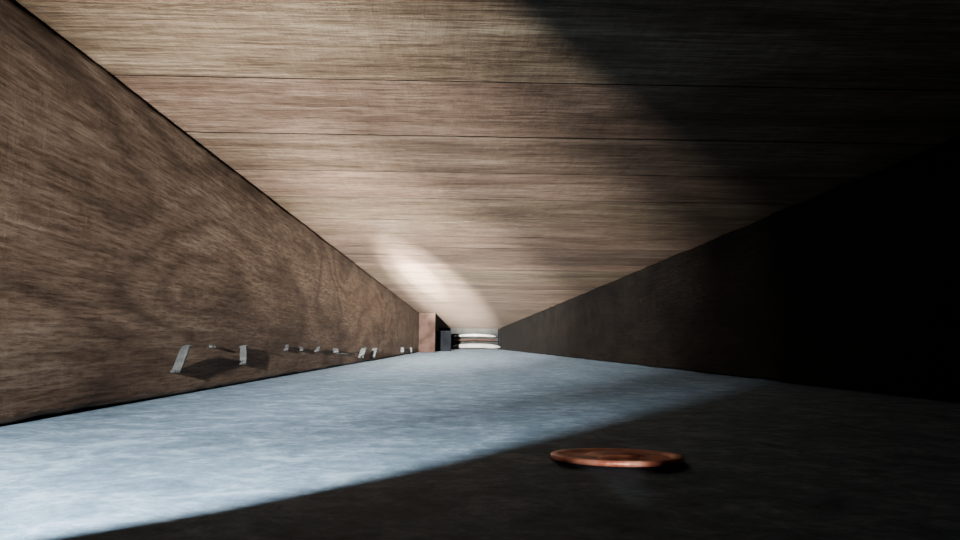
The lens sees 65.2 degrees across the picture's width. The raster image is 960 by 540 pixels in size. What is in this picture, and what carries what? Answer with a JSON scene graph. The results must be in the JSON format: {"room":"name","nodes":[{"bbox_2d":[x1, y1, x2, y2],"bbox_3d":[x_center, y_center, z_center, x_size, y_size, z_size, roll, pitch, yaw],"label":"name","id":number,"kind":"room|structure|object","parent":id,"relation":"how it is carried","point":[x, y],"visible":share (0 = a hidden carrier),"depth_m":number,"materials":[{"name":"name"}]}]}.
{"room":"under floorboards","nodes":[
{"label":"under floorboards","id":0,"kind":"room"},
{"bbox_2d":[0,0,438,423],"bbox_3d":[-0.175,0.157,1.910,0.028,0.105,4.000,1,-6,-1],"label":"wall","id":1,"kind":"structure","parent":0,"point":[125,244],"depth_m":0.25,"materials":[{"name":"brown wood"}]},
{"bbox_2d":[170,345,192,371],"bbox_3d":[-0.116,0.034,0.288,0.013,0.010,0.003,1,-6,-1],"label":"staple","id":2,"kind":"object","parent":1,"relation":"attached to","point":[180,360],"visible":1,"depth_m":0.29,"materials":[{"name":"metal"}]},
{"bbox_2d":[238,345,247,363],"bbox_3d":[-0.120,0.043,0.376,0.009,0.010,0.002,2,-6,-11],"label":"staple","id":3,"kind":"object","parent":1,"relation":"attached to","point":[243,349],"visible":1,"depth_m":0.38,"materials":[{"name":"metal"}]},
{"bbox_2d":[336,351,358,355],"bbox_3d":[-0.123,0.080,0.716,0.009,0.004,0.089,0,-6,5],"label":"wire","id":4,"kind":"object","parent":1,"relation":"attached to","point":[356,351],"visible":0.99,"depth_m":0.70,"materials":[{"name":"metal"}]},
{"bbox_2d":[358,348,365,357],"bbox_3d":[-0.129,0.090,0.817,0.015,0.011,0.003,1,-6,-1],"label":"staple","id":5,"kind":"object","parent":1,"relation":"attached to","point":[362,351],"visible":0.92,"depth_m":0.82,"materials":[{"name":"metal"}]},
{"bbox_2d":[369,348,377,357],"bbox_3d":[-0.131,0.102,0.917,0.016,0.012,0.003,1,-6,-1],"label":"staple","id":6,"kind":"object","parent":1,"relation":"attached to","point":[373,352],"visible":0.92,"depth_m":0.92,"materials":[{"name":"metal"}]},
{"bbox_2d":[439,328,497,348],"bbox_3d":[-0.061,0.352,3.914,0.362,0.144,0.020,1,-6,-1],"label":"wall","id":7,"kind":"structure","parent":0,"point":[456,331],"depth_m":3.91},
{"bbox_2d":[451,334,500,349],"bbox_3d":[-0.018,0.340,3.559,0.235,0.074,0.092,1,-6,-1],"label":"floor vent","id":8,"kind":"object","parent":7,"relation":"in","point":[465,345],"visible":0.98,"depth_m":3.54,"materials":[{"name":"white metal"}]},
{"bbox_2d":[0,349,959,539],"bbox_3d":[-0.009,0.218,1.908,0.362,0.012,4.000,1,-6,-1],"label":"floor","id":9,"kind":"structure","parent":0,"point":[455,444],"depth_m":0.14,"materials":[{"name":"grey concrete"}]},
{"bbox_2d":[418,313,435,351],"bbox_3d":[-0.142,0.170,2.030,0.043,0.104,0.080,1,-6,-1],"label":"wood block","id":10,"kind":"object","parent":9,"relation":"on","point":[427,321],"visible":0.91,"depth_m":1.99,"materials":[{"name":"wood"}]},
{"bbox_2d":[436,331,450,350],"bbox_3d":[-0.120,0.232,2.449,0.050,0.066,0.056,1,-6,-1],"label":"bracket","id":11,"kind":"object","parent":9,"relation":"on","point":[443,338],"visible":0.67,"depth_m":2.43,"materials":[{"name":"grey metal"}]},
{"bbox_2d":[551,448,684,466],"bbox_3d":[0.025,0.034,0.137,0.024,0.002,0.024,0,-6,4],"label":"coin","id":12,"kind":"object","parent":9,"relation":"on","point":[608,457],"visible":1,"depth_m":0.13,"materials":[{"name":"brown metal"}]},
{"bbox_2d":[10,0,959,328],"bbox_3d":[-0.008,0.097,1.921,0.362,0.020,3.999,1,-6,-1],"label":"ceiling","id":13,"kind":"structure","parent":0,"point":[489,164],"depth_m":0.27,"materials":[{"name":"brown wood"}]},
{"bbox_2d":[498,136,959,401],"bbox_3d":[0.159,0.161,1.918,0.028,0.105,4.000,1,-6,-1],"label":"wall","id":14,"kind":"structure","parent":0,"point":[855,285],"depth_m":0.41,"materials":[{"name":"brown wood"}]}
]}

